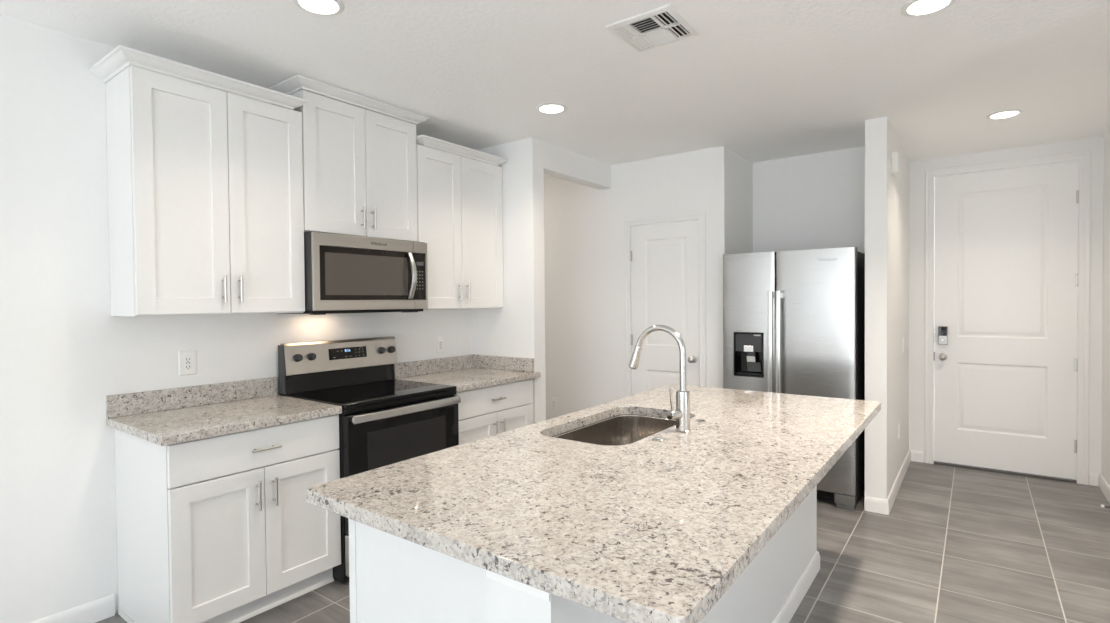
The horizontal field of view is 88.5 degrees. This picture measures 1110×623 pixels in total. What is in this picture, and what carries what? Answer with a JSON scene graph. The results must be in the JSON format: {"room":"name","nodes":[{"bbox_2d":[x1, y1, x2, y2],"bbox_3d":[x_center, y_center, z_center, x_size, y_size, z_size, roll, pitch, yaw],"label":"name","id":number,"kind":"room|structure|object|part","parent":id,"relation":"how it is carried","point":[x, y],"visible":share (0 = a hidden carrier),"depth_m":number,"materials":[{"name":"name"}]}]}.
{"room":"kitchen","nodes":[
{"label":"kitchen","id":0,"kind":"room"},
{"bbox_2d":[0,14,473,622],"bbox_3d":[-3.758,0.145,0.412,0.120,2.622,10.305,0,1,36],"label":"wall","id":1,"kind":"structure","parent":0,"point":[63,351],"depth_m":2.51,"materials":[{"name":"paint"}]},
{"bbox_2d":[30,594,114,622],"bbox_3d":[-3.710,1.410,0.371,0.014,0.095,5.628,0,1,36],"label":"baseboard","id":2,"kind":"structure","parent":1,"relation":"attached to","point":[97,610],"depth_m":2.55,"materials":[{"name":"paint"}]},
{"bbox_2d":[178,350,196,375],"bbox_3d":[-1.855,0.260,2.878,0.009,0.124,0.080,0,1,36],"label":"outlet","id":3,"kind":"object","parent":1,"relation":"attached to","point":[186,360],"visible":1,"depth_m":2.87,"materials":[{"name":"white plastic"}]},
{"bbox_2d":[184,356,191,369],"bbox_3d":[-1.853,0.260,2.876,0.003,0.068,0.034,0,1,36],"label":"receptacle","id":4,"kind":"object","parent":3,"relation":"attached to","point":[187,359],"depth_m":2.87,"materials":[{"name":"white plastic"}]},
{"bbox_2d":[106,377,277,417],"bbox_3d":[-1.815,0.429,2.922,0.020,0.102,0.788,0,1,36],"label":"backsplash","id":5,"kind":"structure","parent":1,"relation":"attached to","point":[119,405],"depth_m":2.86,"materials":[{"name":"stone"}]},
{"bbox_2d":[90,45,307,316],"bbox_3d":[-1.688,-0.543,2.785,0.380,1.115,0.819,0,1,36],"label":"upper cabinet","id":6,"kind":"object","parent":1,"relation":"attached to","point":[206,213],"visible":1,"depth_m":2.63,"materials":[{"name":"paint"}]},
{"bbox_3d":[-1.684,-0.517,2.583,0.020,1.057,0.382,0,1,36],"label":"door","id":7,"kind":"part","parent":6,"relation":"part of","materials":[{"name":"paint"}]},
{"bbox_3d":[-1.693,-1.076,2.775,0.380,0.049,0.818,0,1,36],"label":"crown","id":8,"kind":"part","parent":6,"relation":"part of","materials":[{"name":"paint"}]},
{"bbox_3d":[-1.565,-0.107,2.698,0.038,0.130,0.012,0,1,36],"label":"handle","id":9,"kind":"part","parent":6,"relation":"part of","materials":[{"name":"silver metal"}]},
{"bbox_3d":[-1.521,-0.108,2.757,0.038,0.130,0.012,0,1,36],"label":"handle","id":10,"kind":"part","parent":6,"relation":"part of","materials":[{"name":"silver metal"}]},
{"bbox_3d":[-1.457,-0.525,2.889,0.020,1.057,0.374,0,1,36],"label":"door","id":11,"kind":"part","parent":6,"relation":"part of","materials":[{"name":"paint"}]},
{"bbox_2d":[267,74,428,241],"bbox_3d":[-1.217,-0.836,3.420,0.380,0.804,0.879,0,1,36],"label":"upper cabinet","id":12,"kind":"object","parent":1,"relation":"attached to","point":[360,164],"visible":0.9,"depth_m":3.29,"materials":[{"name":"paint"}]},
{"bbox_3d":[-1.231,-0.810,3.194,0.020,0.746,0.382,0,1,36],"label":"door","id":13,"kind":"part","parent":12,"relation":"part of","materials":[{"name":"paint"}]},
{"bbox_3d":[-1.221,-1.214,3.413,0.380,0.049,0.879,0,1,36],"label":"crown","id":14,"kind":"part","parent":12,"relation":"part of","materials":[{"name":"paint"}]},
{"bbox_2d":[277,231,427,314],"bbox_3d":[-1.177,-0.211,3.411,0.458,0.443,0.778,0,1,36],"label":"microwave","id":15,"kind":"object","parent":12,"relation":"attached to","point":[344,273],"visible":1,"depth_m":3.24,"materials":[{"name":"silver metal"}]},
{"bbox_3d":[-1.212,-0.001,3.437,0.374,0.022,0.754,0,1,36],"label":"plate","id":16,"kind":"part","parent":15,"relation":"part of","materials":[{"name":"black metal"}]},
{"bbox_3d":[-1.079,-0.218,3.270,0.015,0.417,0.668,0,1,36],"label":"door","id":17,"kind":"part","parent":15,"relation":"part of","materials":[{"name":"metal"}]},
{"bbox_3d":[-1.068,-0.213,3.286,0.013,0.291,0.630,0,1,36],"label":"glass","id":18,"kind":"part","parent":15,"relation":"part of","materials":[{"name":"black glass"}]},
{"bbox_3d":[-0.871,-0.218,3.484,0.052,0.281,0.030,0,1,36],"label":"handle","id":19,"kind":"part","parent":15,"relation":"part of","materials":[{"name":"metal"}]},
{"bbox_3d":[-0.847,-0.226,3.583,0.015,0.417,0.108,0,1,36],"label":"control panel","id":20,"kind":"part","parent":15,"relation":"part of","materials":[{"name":"metal"}]},
{"bbox_3d":[-1.112,-0.544,3.307,0.038,0.130,0.012,0,1,36],"label":"handle","id":21,"kind":"part","parent":12,"relation":"part of","materials":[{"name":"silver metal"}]},
{"bbox_3d":[-1.068,-0.545,3.366,0.038,0.130,0.012,0,1,36],"label":"handle","id":22,"kind":"part","parent":12,"relation":"part of","materials":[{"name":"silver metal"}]},
{"bbox_3d":[-1.003,-0.818,3.502,0.020,0.746,0.378,0,1,36],"label":"door","id":23,"kind":"part","parent":12,"relation":"part of","materials":[{"name":"paint"}]},
{"bbox_2d":[395,354,474,377],"bbox_3d":[-0.879,0.398,4.186,0.020,0.102,0.818,0,1,36],"label":"backsplash","id":24,"kind":"structure","parent":1,"relation":"attached to","point":[412,368],"depth_m":4.16,"materials":[{"name":"stone"}]},
{"bbox_2d":[436,337,443,352],"bbox_3d":[-0.851,0.248,4.235,0.009,0.116,0.072,0,1,36],"label":"outlet","id":25,"kind":"object","parent":1,"relation":"attached to","point":[439,340],"visible":1,"depth_m":4.23,"materials":[{"name":"white plastic"}]},
{"bbox_2d":[439,340,442,349],"bbox_3d":[-0.849,0.248,4.233,0.003,0.068,0.034,0,1,36],"label":"receptacle","id":26,"kind":"object","parent":25,"relation":"attached to","point":[440,341],"depth_m":4.23,"materials":[{"name":"white plastic"}]},
{"bbox_2d":[416,135,507,309],"bbox_3d":[-0.743,-0.574,4.063,0.380,1.115,0.815,0,1,36],"label":"upper cabinet","id":27,"kind":"object","parent":1,"relation":"attached to","point":[460,210],"visible":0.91,"depth_m":3.95,"materials":[{"name":"paint"}]},
{"bbox_3d":[-0.771,-0.548,3.817,0.020,1.057,0.382,0,1,36],"label":"door","id":28,"kind":"part","parent":27,"relation":"part of","materials":[{"name":"paint"}]},
{"bbox_3d":[-0.651,-0.137,3.932,0.038,0.130,0.012,0,1,36],"label":"handle","id":29,"kind":"part","parent":27,"relation":"part of","materials":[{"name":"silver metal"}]},
{"bbox_3d":[-0.748,-1.107,4.053,0.380,0.049,0.811,0,1,36],"label":"crown","id":30,"kind":"part","parent":27,"relation":"part of","materials":[{"name":"paint"}]},
{"bbox_3d":[-0.607,-0.139,3.992,0.038,0.130,0.012,0,1,36],"label":"handle","id":31,"kind":"part","parent":27,"relation":"part of","materials":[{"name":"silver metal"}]},
{"bbox_3d":[-0.529,-0.556,4.144,0.020,1.057,0.426,0,1,36],"label":"door","id":32,"kind":"part","parent":27,"relation":"part of","materials":[{"name":"paint"}]},
{"bbox_2d":[473,137,610,423],"bbox_3d":[-0.635,0.032,5.194,2.014,2.622,1.100,0,1,36],"label":"wall","id":33,"kind":"structure","parent":0,"point":[515,329],"depth_m":4.24,"materials":[{"name":"paint"}]},
{"bbox_2d":[0,0,1109,176],"bbox_3d":[-0.932,-1.242,-0.080,8.000,0.120,13.531,0,1,36],"label":"ceiling","id":34,"kind":"structure","parent":0,"point":[760,80],"depth_m":2.86,"materials":[{"name":"white paint"}]},
{"bbox_2d":[293,0,343,15],"bbox_3d":[-0.936,-1.219,2.260,0.190,0.008,0.190,0,1,36],"label":"recessed light","id":35,"kind":"object","parent":34,"relation":"in","point":[318,7],"visible":1,"depth_m":2.28,"materials":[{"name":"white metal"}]},
{"bbox_2d":[536,103,566,113],"bbox_3d":[-0.021,-1.250,3.514,0.190,0.008,0.190,0,1,36],"label":"recessed light","id":36,"kind":"object","parent":34,"relation":"in","point":[548,108],"visible":1,"depth_m":3.50,"materials":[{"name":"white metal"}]},
{"bbox_2d":[605,4,699,51],"bbox_3d":[0.432,-1.233,2.504,0.304,0.014,0.310,0,1,36],"label":"ceiling vent","id":37,"kind":"object","parent":34,"relation":"in","point":[663,25],"visible":1,"depth_m":2.48,"materials":[{"name":"white metal"}]},
{"bbox_2d":[901,0,955,15],"bbox_3d":[1.514,-1.242,2.310,0.190,0.008,0.190,0,1,36],"label":"recessed light","id":38,"kind":"object","parent":34,"relation":"in","point":[913,7],"visible":1,"depth_m":2.32,"materials":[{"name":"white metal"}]},
{"bbox_2d":[986,109,1022,118],"bbox_3d":[2.922,-1.280,3.706,0.190,0.008,0.190,0,1,36],"label":"recessed light","id":39,"kind":"object","parent":34,"relation":"in","point":[1013,112],"visible":1,"depth_m":3.70,"materials":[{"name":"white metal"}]},
{"bbox_2d":[95,461,1109,622],"bbox_3d":[1.263,1.427,2.903,8.000,0.120,6.231,0,1,36],"label":"floor","id":40,"kind":"structure","parent":0,"point":[954,544],"depth_m":3.10,"materials":[{"name":"tile"}]},
{"bbox_2d":[114,414,340,622],"bbox_3d":[-1.547,0.957,2.751,0.658,0.876,0.766,0,1,36],"label":"base cabinet","id":41,"kind":"object","parent":40,"relation":"on","point":[223,528],"visible":0.99,"depth_m":2.51,"materials":[{"name":"paint"}]},
{"bbox_3d":[-1.789,1.388,2.468,0.570,0.027,0.006,0,1,36],"label":"trim","id":42,"kind":"part","parent":41,"relation":"part of","materials":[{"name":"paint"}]},
{"bbox_3d":[-1.431,1.001,2.435,0.020,0.582,0.375,0,1,36],"label":"door","id":43,"kind":"part","parent":41,"relation":"part of","materials":[{"name":"paint"}]},
{"bbox_2d":[106,377,341,445],"bbox_3d":[-1.563,0.449,2.736,0.645,0.140,0.790,0,1,36],"label":"countertop","id":44,"kind":"structure","parent":41,"relation":"on","point":[163,417],"depth_m":2.70,"materials":[{"name":"stone"}]},
{"bbox_3d":[-1.321,0.613,2.580,0.020,0.172,0.754,0,1,36],"label":"drawer","id":45,"kind":"part","parent":41,"relation":"part of","materials":[{"name":"paint"}]},
{"bbox_3d":[-1.319,0.820,2.536,0.038,0.130,0.012,0,1,36],"label":"handle","id":46,"kind":"part","parent":41,"relation":"part of","materials":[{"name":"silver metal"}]},
{"bbox_3d":[-1.299,0.615,2.562,0.038,0.012,0.130,0,1,36],"label":"handle","id":47,"kind":"part","parent":41,"relation":"part of","materials":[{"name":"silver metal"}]},
{"bbox_3d":[-1.274,0.818,2.596,0.038,0.130,0.012,0,1,36],"label":"handle","id":48,"kind":"part","parent":41,"relation":"part of","materials":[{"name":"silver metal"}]},
{"bbox_3d":[-1.205,0.993,2.739,0.020,0.582,0.376,0,1,36],"label":"door","id":49,"kind":"part","parent":41,"relation":"part of","materials":[{"name":"paint"}]},
{"bbox_2d":[278,336,460,581],"bbox_3d":[-1.055,0.778,3.337,0.708,1.205,0.764,0,1,36],"label":"range","id":50,"kind":"object","parent":40,"relation":"on","point":[384,420],"visible":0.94,"depth_m":3.23,"materials":[{"name":"black metal"}]},
{"bbox_3d":[-1.457,0.264,3.238,0.030,0.046,0.045,0,1,36],"label":"knob","id":51,"kind":"part","parent":50,"relation":"part of","materials":[{"name":"plastic"}]},
{"bbox_3d":[-1.408,0.262,3.304,0.030,0.046,0.045,0,1,36],"label":"knob","id":52,"kind":"part","parent":50,"relation":"part of","materials":[{"name":"plastic"}]},
{"bbox_3d":[-1.302,0.264,3.508,0.068,0.178,0.758,0,1,36],"label":"control panel","id":53,"kind":"part","parent":50,"relation":"part of","materials":[{"name":"metal"}]},
{"bbox_3d":[-1.296,0.408,3.506,0.012,0.098,0.740,0,1,36],"label":"panel","id":54,"kind":"part","parent":50,"relation":"part of","materials":[{"name":"black glass"}]},
{"bbox_3d":[-0.821,1.227,3.175,0.040,0.208,0.758,0,1,36],"label":"drawer","id":55,"kind":"part","parent":50,"relation":"part of","materials":[{"name":"metal"}]},
{"bbox_2d":[280,379,456,408],"bbox_3d":[-1.079,0.471,3.348,0.638,0.024,0.764,0,1,36],"label":"cooktop","id":56,"kind":"object","parent":50,"relation":"in","point":[367,393],"depth_m":3.26,"materials":[{"name":"black glass"}]},
{"bbox_3d":[-1.120,0.253,3.693,0.030,0.046,0.045,0,1,36],"label":"knob","id":57,"kind":"part","parent":50,"relation":"part of","materials":[{"name":"plastic"}]},
{"bbox_3d":[-1.074,0.251,3.755,0.030,0.046,0.045,0,1,36],"label":"knob","id":58,"kind":"part","parent":50,"relation":"part of","materials":[{"name":"plastic"}]},
{"bbox_3d":[-0.836,0.499,3.168,0.024,0.029,0.764,0,1,36],"label":"rail","id":59,"kind":"part","parent":50,"relation":"part of","materials":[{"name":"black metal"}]},
{"bbox_3d":[-0.824,0.817,3.167,0.042,0.599,0.758,0,1,36],"label":"oven door","id":60,"kind":"part","parent":50,"relation":"part of","materials":[{"name":"black glass"}]},
{"bbox_3d":[-0.791,0.535,3.136,0.046,0.045,0.728,0,1,36],"label":"handle","id":61,"kind":"part","parent":50,"relation":"part of","materials":[{"name":"metal"}]},
{"bbox_2d":[456,379,532,444],"bbox_3d":[-0.618,0.927,4.006,0.658,0.876,0.819,0,1,36],"label":"base cabinet","id":62,"kind":"object","parent":40,"relation":"on","point":[484,412],"visible":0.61,"depth_m":3.80,"materials":[{"name":"paint"}]},
{"bbox_2d":[395,354,540,392],"bbox_3d":[-0.617,0.418,4.015,0.645,0.140,0.855,0,1,36],"label":"countertop","id":63,"kind":"structure","parent":62,"relation":"on","point":[474,371],"depth_m":4.11,"materials":[{"name":"stone"}]},
{"bbox_3d":[-0.514,0.970,3.673,0.020,0.582,0.400,0,1,36],"label":"door","id":64,"kind":"part","parent":62,"relation":"part of","materials":[{"name":"paint"}]},
{"bbox_3d":[-0.402,0.583,3.823,0.020,0.172,0.789,0,1,36],"label":"drawer","id":65,"kind":"part","parent":62,"relation":"part of","materials":[{"name":"paint"}]},
{"bbox_3d":[-0.395,0.789,3.785,0.038,0.130,0.012,0,1,36],"label":"handle","id":66,"kind":"part","parent":62,"relation":"part of","materials":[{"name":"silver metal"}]},
{"bbox_3d":[-0.379,0.585,3.805,0.038,0.012,0.130,0,1,36],"label":"handle","id":67,"kind":"part","parent":62,"relation":"part of","materials":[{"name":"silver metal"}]},
{"bbox_3d":[-0.279,0.963,3.992,0.020,0.582,0.386,0,1,36],"label":"door","id":68,"kind":"part","parent":62,"relation":"part of","materials":[{"name":"paint"}]},
{"bbox_2d":[348,485,819,622],"bbox_3d":[0.364,0.949,2.313,0.835,0.873,2.361,0,1,36],"label":"kitchen island","id":69,"kind":"object","parent":40,"relation":"on","point":[393,579],"visible":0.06,"depth_m":1.55,"materials":[{"name":"paint"}]},
{"bbox_3d":[-0.454,0.917,1.828,0.020,0.754,0.449,0,1,36],"label":"door","id":70,"kind":"part","parent":69,"relation":"part of","materials":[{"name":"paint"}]},
{"bbox_3d":[-0.331,0.971,1.470,0.576,0.873,0.016,0,1,36],"label":"panel","id":71,"kind":"part","parent":69,"relation":"part of","materials":[{"name":"paint"}]},
{"bbox_3d":[-0.079,0.555,1.178,0.170,0.037,0.004,0,1,36],"label":"cap trim","id":72,"kind":"part","parent":69,"relation":"part of","materials":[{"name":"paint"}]},
{"bbox_2d":[306,384,880,622],"bbox_3d":[0.466,0.492,2.219,1.126,0.040,2.396,0,1,36],"label":"island countertop","id":73,"kind":"structure","parent":69,"relation":"on","point":[646,530],"depth_m":1.51,"materials":[{"name":"stone"}]},
{"bbox_2d":[552,414,675,445],"bbox_3d":[0.287,0.611,2.413,0.461,0.198,0.798,0,1,36],"label":"sink","id":74,"kind":"object","parent":73,"relation":"in","point":[625,429],"visible":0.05,"depth_m":2.72,"materials":[{"name":"metal"}]},
{"bbox_2d":[652,437,664,441],"bbox_3d":[0.382,0.470,2.107,0.049,0.009,0.049,0,1,36],"label":"switch","id":75,"kind":"object","parent":73,"relation":"on","point":[658,439],"visible":1,"depth_m":2.09,"materials":[{"name":"metal"}]},
{"bbox_2d":[628,325,690,432],"bbox_3d":[0.406,0.262,2.289,0.271,0.418,0.105,0,1,36],"label":"faucet","id":76,"kind":"object","parent":73,"relation":"on","point":[681,413],"visible":1,"depth_m":2.23,"materials":[{"name":"metal"}]},
{"bbox_3d":[0.453,0.342,2.212,0.024,0.092,0.011,-1,1,-35],"label":"lever","id":77,"kind":"part","parent":76,"relation":"part of","materials":[{"name":"metal"}]},
{"bbox_3d":[0.508,1.339,2.216,0.486,0.095,2.361,0,1,36],"label":"trim","id":78,"kind":"part","parent":69,"relation":"part of","materials":[{"name":"paint"}]},
{"bbox_2d":[723,247,864,510],"bbox_3d":[1.847,0.449,4.353,0.907,1.775,0.826,0,1,36],"label":"refrigerator","id":79,"kind":"object","parent":40,"relation":"on","point":[794,320],"visible":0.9,"depth_m":4.02,"materials":[{"name":"metal"}]},
{"bbox_3d":[1.433,0.277,4.219,0.070,0.049,0.004,0,1,36],"label":"spout","id":80,"kind":"part","parent":79,"relation":"part of","materials":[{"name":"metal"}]},
{"bbox_3d":[1.455,0.402,4.259,0.388,1.671,0.075,0,1,36],"label":"door","id":81,"kind":"part","parent":79,"relation":"part of","materials":[{"name":"metal"}]},
{"bbox_3d":[1.553,0.298,4.098,0.033,0.891,0.072,0,1,36],"label":"handle","id":82,"kind":"part","parent":79,"relation":"part of","materials":[{"name":"metal"}]},
{"bbox_3d":[1.597,0.298,4.065,0.033,0.891,0.072,0,1,36],"label":"handle","id":83,"kind":"part","parent":79,"relation":"part of","materials":[{"name":"metal"}]},
{"bbox_3d":[1.822,0.403,3.988,0.514,1.671,0.075,0,1,36],"label":"door","id":84,"kind":"part","parent":79,"relation":"part of","materials":[{"name":"metal"}]},
{"bbox_2d":[934,461,1076,482],"bbox_3d":[3.663,1.305,4.683,0.913,0.018,0.112,0,1,36],"label":"threshold","id":85,"kind":"object","parent":40,"relation":"on","point":[935,462],"visible":0.56,"depth_m":4.62,"materials":[{"name":"metal"}]},
{"bbox_2d":[544,146,752,419],"bbox_3d":[0.344,0.015,5.661,3.032,2.622,0.817,0,1,36],"label":"wall","id":86,"kind":"structure","parent":0,"point":[584,225],"depth_m":5.04,"materials":[{"name":"paint"}]},
{"bbox_2d":[551,397,556,409],"bbox_3d":[-0.010,0.879,5.430,0.072,0.116,0.009,0,1,36],"label":"outlet","id":87,"kind":"object","parent":86,"relation":"attached to","point":[553,400],"visible":1,"depth_m":5.43,"materials":[{"name":"white plastic"}]},
{"bbox_2d":[630,220,698,395],"bbox_3d":[0.896,0.298,4.741,0.640,2.056,0.108,0,1,36],"label":"door","id":88,"kind":"structure","parent":86,"relation":"in","point":[664,258],"depth_m":4.74,"materials":[{"name":"paint"}]},
{"bbox_3d":[1.097,0.387,4.570,0.057,0.057,0.068,0,1,36],"label":"knob","id":89,"kind":"part","parent":88,"relation":"part of","materials":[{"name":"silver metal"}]},
{"bbox_2d":[624,212,706,397],"bbox_3d":[0.934,0.273,4.780,0.736,2.128,0.127,0,1,36],"label":"door frame","id":90,"kind":"structure","parent":86,"relation":"attached to","point":[701,216],"depth_m":4.68,"materials":[{"name":"paint"}]},
{"bbox_2d":[753,146,864,253],"bbox_3d":[2.160,0.015,4.751,0.970,2.622,0.120,0,1,36],"label":"wall","id":91,"kind":"structure","parent":0,"point":[817,200],"depth_m":4.70,"materials":[{"name":"paint"}]},
{"bbox_2d":[865,116,909,499],"bbox_3d":[2.597,0.017,4.418,0.129,2.622,1.553,0,1,36],"label":"wall","id":92,"kind":"structure","parent":0,"point":[886,195],"depth_m":3.82,"materials":[{"name":"paint"}]},
{"bbox_2d":[864,450,910,514],"bbox_3d":[2.610,1.280,4.430,0.143,0.095,1.566,0,1,36],"label":"baseboard","id":93,"kind":"structure","parent":92,"relation":"attached to","point":[882,506],"depth_m":3.84,"materials":[{"name":"paint"}]},
{"bbox_2d":[891,152,900,176],"bbox_3d":[2.380,-1.027,3.976,0.041,0.143,0.170,0,1,36],"label":"door chime","id":94,"kind":"object","parent":92,"relation":"attached to","point":[895,157],"visible":1,"depth_m":3.92,"materials":[{"name":"white plastic"}]},
{"bbox_2d":[898,153,900,173],"bbox_3d":[2.396,-1.027,3.964,0.003,0.130,0.120,0,1,36],"label":"grille","id":95,"kind":"object","parent":94,"relation":"attached to","point":[899,157],"depth_m":3.96,"materials":[{"name":"white metal"}]},
{"bbox_2d":[898,422,899,438],"bbox_3d":[2.640,0.909,4.365,0.009,0.116,0.072,0,1,36],"label":"outlet","id":96,"kind":"object","parent":92,"relation":"attached to","point":[899,422],"visible":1,"depth_m":4.34,"materials":[{"name":"white plastic"}]},
{"bbox_2d":[909,137,1103,476],"bbox_3d":[3.651,0.003,4.698,1.234,2.622,0.150,0,1,36],"label":"wall","id":97,"kind":"structure","parent":0,"point":[1096,145],"depth_m":4.64,"materials":[{"name":"paint"}]},
{"bbox_2d":[911,450,922,462],"bbox_3d":[3.168,1.266,4.984,0.092,0.095,0.014,0,1,36],"label":"baseboard","id":98,"kind":"structure","parent":97,"relation":"attached to","point":[917,456],"depth_m":4.98,"materials":[{"name":"paint"}]},
{"bbox_2d":[934,161,1078,479],"bbox_3d":[3.628,0.073,4.614,0.934,2.440,0.108,0,1,36],"label":"door","id":99,"kind":"structure","parent":97,"relation":"in","point":[1006,277],"depth_m":4.61,"materials":[{"name":"paint"}]},
{"bbox_3d":[3.296,0.386,4.842,0.060,0.060,0.068,0,1,36],"label":"knob","id":100,"kind":"part","parent":99,"relation":"part of","materials":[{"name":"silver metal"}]},
{"bbox_2d":[924,150,1090,484],"bbox_3d":[3.653,0.048,4.662,1.049,2.532,0.127,0,1,36],"label":"door frame","id":101,"kind":"structure","parent":97,"relation":"attached to","point":[1083,158],"depth_m":4.35,"materials":[{"name":"paint"}]},
{"bbox_2d":[1089,472,1098,485],"bbox_3d":[4.077,1.269,4.311,0.051,0.095,0.014,0,1,36],"label":"baseboard","id":102,"kind":"structure","parent":97,"relation":"attached to","point":[1093,477],"depth_m":4.31,"materials":[{"name":"paint"}]},
{"bbox_2d":[1101,129,1109,485],"bbox_3d":[4.130,0.039,2.428,2.235,2.622,2.931,0,1,36],"label":"wall","id":103,"kind":"structure","parent":0,"point":[1105,434],"depth_m":4.15,"materials":[{"name":"paint"}]},
{"bbox_2d":[1098,474,1109,502],"bbox_3d":[3.237,1.298,3.119,0.014,0.095,2.930,0,1,36],"label":"baseboard","id":104,"kind":"structure","parent":103,"relation":"attached to","point":[1103,485],"depth_m":4.10,"materials":[{"name":"paint"}]}
]}

